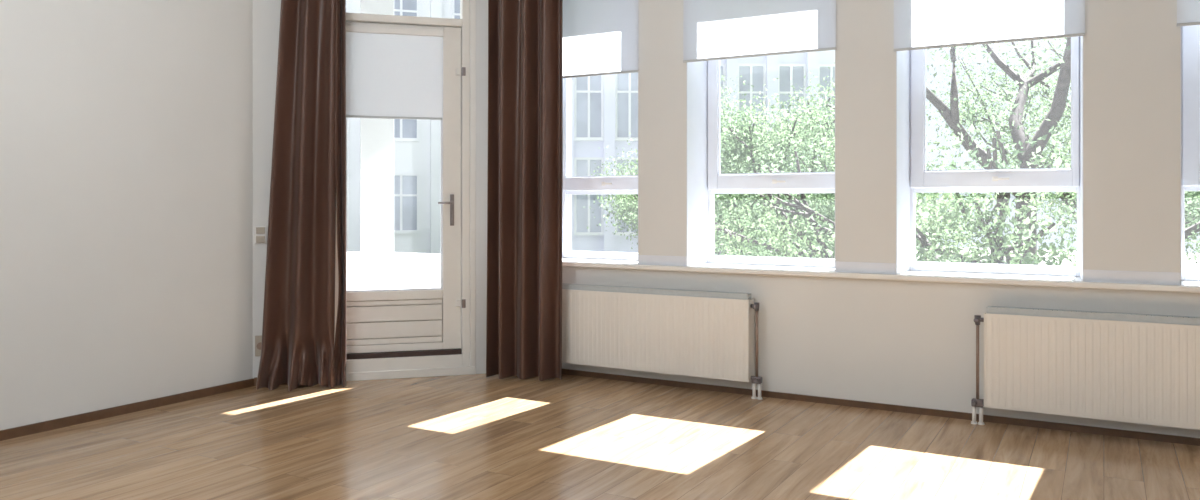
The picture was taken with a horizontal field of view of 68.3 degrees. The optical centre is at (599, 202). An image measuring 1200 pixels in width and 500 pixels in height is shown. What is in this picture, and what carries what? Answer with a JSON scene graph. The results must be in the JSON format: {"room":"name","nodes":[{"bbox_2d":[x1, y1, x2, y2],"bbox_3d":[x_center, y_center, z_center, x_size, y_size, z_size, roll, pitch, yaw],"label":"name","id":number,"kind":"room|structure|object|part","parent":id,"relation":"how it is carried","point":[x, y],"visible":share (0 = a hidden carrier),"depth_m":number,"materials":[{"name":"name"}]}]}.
{"room":"empty living room","nodes":[
{"label":"empty living room","id":0,"kind":"room"},
{"bbox_2d":[0,0,252,429],"bbox_3d":[-3.978,-0.425,3.064,0.250,3.250,6.438,0,0,30],"label":"wall","id":1,"kind":"structure","parent":0,"point":[126,126],"depth_m":5.02,"materials":[{"name":"paint"}]},
{"bbox_2d":[0,378,253,440],"bbox_3d":[-3.863,1.175,2.999,0.014,0.050,6.438,0,0,30],"label":"baseboard","id":2,"kind":"structure","parent":1,"relation":"attached to","point":[10,433],"depth_m":5.00,"materials":[{"name":"brown wood"}]},
{"bbox_2d":[253,0,487,377],"bbox_3d":[-1.341,-0.425,6.305,2.078,3.250,0.450,0,0,-16],"label":"wall","id":3,"kind":"structure","parent":0,"point":[266,13],"depth_m":5.83,"materials":[{"name":"paint"}]},
{"bbox_2d":[255,335,261,355],"bbox_3d":[-2.227,0.938,5.806,0.070,0.135,0.017,0,0,-16],"label":"wall socket","id":4,"kind":"object","parent":3,"relation":"attached to","point":[258,339],"visible":0.55,"depth_m":5.80,"materials":[{"name":"white plastic"}]},
{"bbox_2d":[255,226,266,243],"bbox_3d":[-2.227,0.210,5.805,0.075,0.115,0.018,0,0,-16],"label":"light switch","id":5,"kind":"object","parent":3,"relation":"attached to","point":[260,231],"visible":1,"depth_m":5.80,"materials":[{"name":"white plastic"}]},
{"bbox_2d":[254,377,287,385],"bbox_3d":[-2.096,1.173,5.845,0.351,0.055,0.014,0,0,-16],"label":"baseboard","id":6,"kind":"structure","parent":3,"relation":"attached to","point":[255,378],"depth_m":5.79,"materials":[{"name":"brown wood"}]},
{"bbox_2d":[346,25,443,119],"bbox_3d":[-1.412,-0.893,6.087,0.668,0.628,0.030,0,0,-16],"label":"roller blind","id":7,"kind":"object","parent":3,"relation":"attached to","point":[392,72],"visible":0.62,"depth_m":6.09,"materials":[{"name":"fabric"}]},
{"bbox_2d":[334,0,475,380],"bbox_3d":[-1.441,-0.330,6.192,1.100,3.060,0.312,0,0,-16],"label":"door","id":8,"kind":"structure","parent":3,"relation":"in","point":[411,332],"depth_m":6.20,"materials":[{"name":"white paint"}]},
{"bbox_3d":[-1.428,0.823,6.142,0.658,0.305,0.015,0,0,-16],"label":"panel","id":9,"kind":"part","parent":8,"relation":"part of","materials":[{"name":"white paint"}]},
{"bbox_3d":[-1.424,0.823,6.129,0.650,0.299,0.038,0,0,-16],"label":"board panel","id":10,"kind":"part","parent":8,"relation":"part of","materials":[{"name":"white paint"}]},
{"bbox_3d":[-1.075,0.000,6.165,0.110,0.017,0.057,0,0,-16],"label":"lever","id":11,"kind":"part","parent":8,"relation":"part of","materials":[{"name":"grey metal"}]},
{"bbox_3d":[-1.038,0.050,6.207,0.028,0.220,0.007,0,0,-16],"label":"handle","id":12,"kind":"part","parent":8,"relation":"part of","materials":[{"name":"grey metal"}]},
{"bbox_2d":[0,373,1199,499],"bbox_3d":[-0.275,1.260,1.739,7.998,0.120,8.200,0,0,30],"label":"floor","id":13,"kind":"structure","parent":0,"point":[473,436],"depth_m":4.27,"materials":[{"name":"laminate"}]},
{"bbox_2d":[562,283,761,399],"bbox_3d":[0.354,0.879,5.790,1.485,0.641,0.136,0,0,30],"label":"radiator","id":14,"kind":"object","parent":13,"relation":"on","point":[696,333],"visible":0.97,"depth_m":5.69,"materials":[{"name":"metal"}]},
{"bbox_2d":[562,283,750,299],"bbox_3d":[0.316,0.582,5.793,1.391,0.046,0.068,0,0,30],"label":"radiator top","id":15,"kind":"object","parent":14,"relation":"attached to","point":[583,290],"depth_m":5.77,"materials":[{"name":"white metal"}]},
{"bbox_3d":[0.334,0.844,5.826,1.415,0.502,0.022,0,0,30],"label":"panel","id":16,"kind":"part","parent":14,"relation":"part of","materials":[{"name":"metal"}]},
{"bbox_2d":[971,306,1199,429],"bbox_3d":[2.928,0.879,4.324,2.070,0.641,0.136,0,0,30],"label":"radiator","id":17,"kind":"object","parent":13,"relation":"on","point":[1113,366],"visible":1,"depth_m":4.50,"materials":[{"name":"metal"}]},
{"bbox_2d":[986,306,1199,324],"bbox_3d":[2.951,0.582,4.292,1.976,0.046,0.068,0,0,30],"label":"radiator top","id":18,"kind":"object","parent":17,"relation":"attached to","point":[993,313],"depth_m":4.54,"materials":[{"name":"white metal"}]},
{"bbox_2d":[562,0,1199,437],"bbox_3d":[2.280,-0.425,5.014,6.400,3.250,0.420,0,0,30],"label":"wall","id":19,"kind":"structure","parent":0,"point":[894,342],"depth_m":5.12,"materials":[{"name":"paint"}]},
{"bbox_2d":[562,78,637,263],"bbox_3d":[0.023,-0.645,6.328,0.807,2.170,0.470,0,0,30],"label":"window","id":20,"kind":"structure","parent":19,"relation":"in","point":[623,184],"depth_m":6.49,"materials":[{"name":"paint"}]},
{"bbox_3d":[0.011,0.425,6.306,0.807,0.030,0.420,0,0,30],"label":"sill","id":21,"kind":"part","parent":20,"relation":"part of","materials":[{"name":"paint"}]},
{"bbox_3d":[0.062,-0.885,6.402,0.751,1.590,0.063,0,0,30],"label":"sash","id":22,"kind":"part","parent":20,"relation":"part of","materials":[{"name":"paint"}]},
{"bbox_2d":[562,0,638,77],"bbox_3d":[-0.095,-1.371,6.093,0.813,0.998,0.056,0,0,30],"label":"roller blind","id":23,"kind":"object","parent":19,"relation":"attached to","point":[600,37],"visible":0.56,"depth_m":6.05,"materials":[{"name":"fabric"}]},
{"bbox_2d":[638,255,685,265],"bbox_3d":[0.408,0.380,5.835,0.347,0.064,0.006,0,0,30],"label":"trim","id":24,"kind":"structure","parent":19,"relation":"attached to","point":[642,259],"depth_m":5.83,"materials":[{"name":"paint"}]},
{"bbox_2d":[683,0,835,62],"bbox_3d":[0.966,-1.389,5.488,1.005,0.961,0.056,0,0,30],"label":"roller blind","id":25,"kind":"object","parent":19,"relation":"attached to","point":[712,29],"visible":1,"depth_m":5.50,"materials":[{"name":"fabric"}]},
{"bbox_2d":[687,60,834,271],"bbox_3d":[1.099,-0.645,5.715,0.967,2.170,0.470,0,0,30],"label":"window","id":26,"kind":"structure","parent":19,"relation":"in","point":[704,178],"depth_m":5.87,"materials":[{"name":"paint"}]},
{"bbox_3d":[1.086,0.425,5.694,0.967,0.030,0.420,0,0,30],"label":"sill","id":27,"kind":"part","parent":26,"relation":"part of","materials":[{"name":"paint"}]},
{"bbox_3d":[1.140,-0.885,5.788,0.915,1.590,0.063,0,0,30],"label":"sash","id":28,"kind":"part","parent":26,"relation":"part of","materials":[{"name":"paint"}]},
{"bbox_3d":[1.153,-0.660,5.811,0.931,2.140,0.080,0,0,30],"label":"frame","id":29,"kind":"part","parent":26,"relation":"part of","materials":[{"name":"paint"}]},
{"bbox_3d":[1.156,-0.139,5.731,0.090,0.027,0.020,0,0,30],"label":"sash handle","id":30,"kind":"part","parent":26,"relation":"part of","materials":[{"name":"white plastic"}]},
{"bbox_2d":[836,261,895,273],"bbox_3d":[1.553,0.380,5.183,0.345,0.064,0.006,0,0,30],"label":"trim","id":31,"kind":"structure","parent":19,"relation":"attached to","point":[848,267],"depth_m":5.18,"materials":[{"name":"paint"}]},
{"bbox_2d":[562,368,1199,445],"bbox_3d":[2.257,1.182,4.777,6.205,0.036,0.014,0,0,30],"label":"baseboard","id":32,"kind":"structure","parent":19,"relation":"attached to","point":[825,400],"depth_m":5.06,"materials":[{"name":"brown wood"}]},
{"bbox_2d":[562,262,1199,292],"bbox_3d":[2.254,0.427,4.761,6.195,0.030,0.045,0,0,30],"label":"ledge","id":33,"kind":"object","parent":19,"relation":"attached to","point":[1049,283],"visible":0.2,"depth_m":5.02,"materials":[{"name":"paint"}]},
{"bbox_2d":[893,0,1084,51],"bbox_3d":[2.103,-1.370,4.841,0.980,1.000,0.056,0,0,30],"label":"roller blind","id":34,"kind":"object","parent":19,"relation":"attached to","point":[918,24],"visible":1,"depth_m":4.86,"materials":[{"name":"fabric"}]},
{"bbox_2d":[896,36,1082,281],"bbox_3d":[2.234,-0.645,5.069,0.948,2.170,0.470,0,0,30],"label":"window","id":35,"kind":"structure","parent":19,"relation":"in","point":[912,176],"depth_m":5.15,"materials":[{"name":"paint"}]},
{"bbox_3d":[2.222,0.425,5.047,0.948,0.030,0.420,0,0,30],"label":"sill","id":36,"kind":"part","parent":35,"relation":"part of","materials":[{"name":"paint"}]},
{"bbox_3d":[2.277,-0.885,5.141,0.893,1.590,0.063,0,0,30],"label":"sash","id":37,"kind":"part","parent":35,"relation":"part of","materials":[{"name":"paint"}]},
{"bbox_3d":[2.300,-0.139,5.080,0.090,0.027,0.020,0,0,30],"label":"sash handle","id":38,"kind":"part","parent":35,"relation":"part of","materials":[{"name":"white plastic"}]},
{"bbox_2d":[1084,269,1179,284],"bbox_3d":[2.713,0.380,4.522,0.421,0.064,0.006,0,0,30],"label":"trim","id":39,"kind":"structure","parent":19,"relation":"attached to","point":[1106,276],"depth_m":4.52,"materials":[{"name":"paint"}]},
{"bbox_2d":[1177,0,1199,26],"bbox_3d":[3.301,-1.374,4.158,1.006,0.992,0.056,0,0,30],"label":"roller blind","id":40,"kind":"object","parent":19,"relation":"attached to","point":[1188,11],"visible":1,"depth_m":4.39,"materials":[{"name":"fabric"}]},
{"bbox_2d":[1180,25,1199,285],"bbox_3d":[3.432,-0.645,4.387,0.958,2.170,0.470,0,0,30],"label":"window","id":41,"kind":"structure","parent":19,"relation":"in","point":[1189,35],"depth_m":4.64,"materials":[{"name":"paint"}]},
{"bbox_3d":[3.419,0.425,4.365,0.958,0.030,0.420,0,0,30],"label":"sill","id":42,"kind":"part","parent":41,"relation":"part of","materials":[{"name":"paint"}]},
{"bbox_3d":[3.473,-0.885,4.460,0.906,1.590,0.063,0,0,30],"label":"sash","id":43,"kind":"part","parent":41,"relation":"part of","materials":[{"name":"paint"}]},
{"bbox_3d":[-0.252,-2.150,1.852,8.071,0.200,8.420,0,0,30],"label":"ceiling","id":44,"kind":"structure","parent":0,"visible":0},
{"bbox_3d":[-1.202,-1.993,5.836,1.673,0.119,1.224,0,0,30],"label":"rail","id":45,"kind":"object","parent":44,"relation":"hanging from","visible":0},
{"bbox_2d":[256,0,345,390],"bbox_3d":[-1.930,-0.366,5.749,0.544,3.128,0.228,0,0,-14],"label":"curtain","id":46,"kind":"object","parent":45,"relation":"hanging from","point":[308,183],"visible":1,"depth_m":5.78,"materials":[{"name":"brown fabric"}]},
{"bbox_2d":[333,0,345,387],"bbox_3d":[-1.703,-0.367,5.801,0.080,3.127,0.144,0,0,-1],"label":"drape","id":47,"kind":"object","parent":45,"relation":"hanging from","point":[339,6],"depth_m":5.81,"materials":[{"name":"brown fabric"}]},
{"bbox_2d":[486,0,562,380],"bbox_3d":[-0.506,-0.371,6.012,0.536,3.118,0.155,0,0,14],"label":"curtain","id":48,"kind":"object","parent":45,"relation":"hanging from","point":[524,312],"visible":1,"depth_m":6.01,"materials":[{"name":"brown fabric"}]},
{"label":"outside","id":49,"kind":"structure","parent":0,"visible":0},
{"bbox_2d":[916,247,1199,269],"bbox_3d":[16.412,4.600,49.028,100.000,0.200,89.100,0,0,30],"label":"ground","id":50,"kind":"structure","parent":49,"point":[1190,264],"depth_m":69.13,"materials":[{"name":"white"}]},
{"bbox_2d":[346,0,459,253],"bbox_3d":[-12.614,-1.675,27.323,18.400,12.350,7.450,0,0,-18],"label":"apartment building","id":51,"kind":"structure","parent":50,"relation":"on","point":[417,143],"depth_m":25.98,"materials":[{"name":"white paint"}]},
{"bbox_3d":[-5.820,-5.400,25.895,0.900,1.600,0.025,0,0,-18],"label":"pane","id":52,"kind":"part","parent":51,"relation":"part of","materials":[{"name":"glass"}]},
{"bbox_3d":[-5.820,-2.700,25.895,0.900,1.600,0.025,0,0,-18],"label":"pane","id":53,"kind":"part","parent":51,"relation":"part of","materials":[{"name":"grey glass"}]},
{"bbox_3d":[-5.820,0.000,25.895,0.900,1.600,0.025,0,0,-18],"label":"pane","id":54,"kind":"part","parent":51,"relation":"part of","materials":[{"name":"grey glass"}]},
{"bbox_3d":[-3.922,-5.400,26.525,0.900,1.600,0.025,0,0,-18],"label":"pane","id":55,"kind":"part","parent":51,"relation":"part of","materials":[{"name":"glass"}]},
{"bbox_2d":[571,50,834,252],"bbox_3d":[2.499,-1.425,29.328,9.900,11.850,7.450,0,0,-2],"label":"apartment building","id":56,"kind":"structure","parent":50,"relation":"on","point":[604,108],"depth_m":25.73,"materials":[{"name":"white paint"}]},
{"bbox_3d":[-0.325,-2.950,25.717,0.720,2.100,0.025,0,0,-2],"label":"pane","id":57,"kind":"part","parent":56,"relation":"part of","materials":[{"name":"glass"}]},
{"bbox_3d":[-0.325,-0.200,25.717,0.720,2.100,0.025,0,0,-2],"label":"pane","id":58,"kind":"part","parent":56,"relation":"part of","materials":[{"name":"grey glass"}]},
{"bbox_3d":[0.862,-2.950,25.766,0.720,2.100,0.025,0,0,-2],"label":"pane","id":59,"kind":"part","parent":56,"relation":"part of","materials":[{"name":"glass"}]},
{"bbox_3d":[0.862,-0.200,25.766,0.720,2.100,0.025,0,0,-2],"label":"pane","id":60,"kind":"part","parent":56,"relation":"part of","materials":[{"name":"glass"}]},
{"bbox_3d":[3.235,-2.950,25.863,0.720,2.100,0.025,0,0,-2],"label":"pane","id":61,"kind":"part","parent":56,"relation":"part of","materials":[{"name":"glass"}]},
{"bbox_3d":[4.421,-2.950,25.911,0.720,2.100,0.025,0,0,-2],"label":"pane","id":62,"kind":"part","parent":56,"relation":"part of","materials":[{"name":"grey glass"}]},
{"bbox_3d":[5.608,-2.950,25.960,0.720,2.100,0.025,0,0,-2],"label":"pane","id":63,"kind":"part","parent":56,"relation":"part of","materials":[{"name":"grey glass"}]},
{"bbox_3d":[6.794,-2.950,26.008,0.720,2.100,0.025,0,0,-2],"label":"pane","id":64,"kind":"part","parent":56,"relation":"part of","materials":[{"name":"glass"}]},
{"bbox_2d":[590,75,832,250],"bbox_3d":[3.241,0.708,20.359,7.284,7.684,7.788,0,0,-2],"label":"leafy tree","id":65,"kind":"object","parent":50,"relation":"on","point":[729,92],"visible":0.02,"depth_m":19.46,"materials":[{"name":"green plant"}]},
{"bbox_2d":[715,194,834,258],"bbox_3d":[1.586,2.147,9.506,2.336,4.832,2.445,0,0,30],"label":"shrub","id":66,"kind":"object","parent":50,"relation":"on","point":[768,223],"visible":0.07,"depth_m":9.36,"materials":[{"name":"green plant"}]},
{"bbox_2d":[584,67,1010,260],"bbox_3d":[2.982,1.096,14.203,6.216,6.908,6.541,0,0,44],"label":"leafy tree","id":67,"kind":"object","parent":50,"relation":"on","point":[745,132],"visible":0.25,"depth_m":14.08,"materials":[{"name":"green plant"}]},
{"bbox_2d":[715,37,1199,267],"bbox_3d":[4.483,0.551,9.993,7.394,7.998,7.564,0,0,1],"label":"leafy tree","id":68,"kind":"object","parent":50,"relation":"on","point":[1028,153],"visible":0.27,"depth_m":9.89,"materials":[{"name":"green plant"}]},
{"bbox_2d":[916,130,1076,265],"bbox_3d":[3.153,1.975,7.122,2.478,5.172,1.797,0,0,30],"label":"shrub","id":69,"kind":"object","parent":50,"relation":"on","point":[967,204],"visible":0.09,"depth_m":6.87,"materials":[{"name":"green plant"}]},
{"bbox_2d":[926,38,1199,261],"bbox_3d":[9.900,0.104,16.088,7.474,8.892,7.982,0,0,-23],"label":"leafy tree","id":70,"kind":"object","parent":50,"relation":"on","point":[964,114],"visible":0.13,"depth_m":17.27,"materials":[{"name":"green plant"}]},
{"bbox_2d":[1031,90,1199,263],"bbox_3d":[9.272,0.284,10.668,7.716,8.532,7.123,0,0,-14],"label":"leafy tree","id":71,"kind":"object","parent":50,"relation":"on","point":[1187,208],"visible":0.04,"depth_m":11.85,"materials":[{"name":"green plant"}]},
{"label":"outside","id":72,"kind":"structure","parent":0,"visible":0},
{"bbox_2d":[347,251,440,289],"bbox_3d":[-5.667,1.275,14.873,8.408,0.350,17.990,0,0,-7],"label":"terrace","id":73,"kind":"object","parent":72,"point":[411,270],"depth_m":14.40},
{"bbox_2d":[360,0,393,289],"bbox_3d":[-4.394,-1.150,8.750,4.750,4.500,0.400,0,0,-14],"label":"column","id":74,"kind":"structure","parent":73,"relation":"on","point":[376,134],"depth_m":9.11,"materials":[{"name":"white paint"}]}
]}

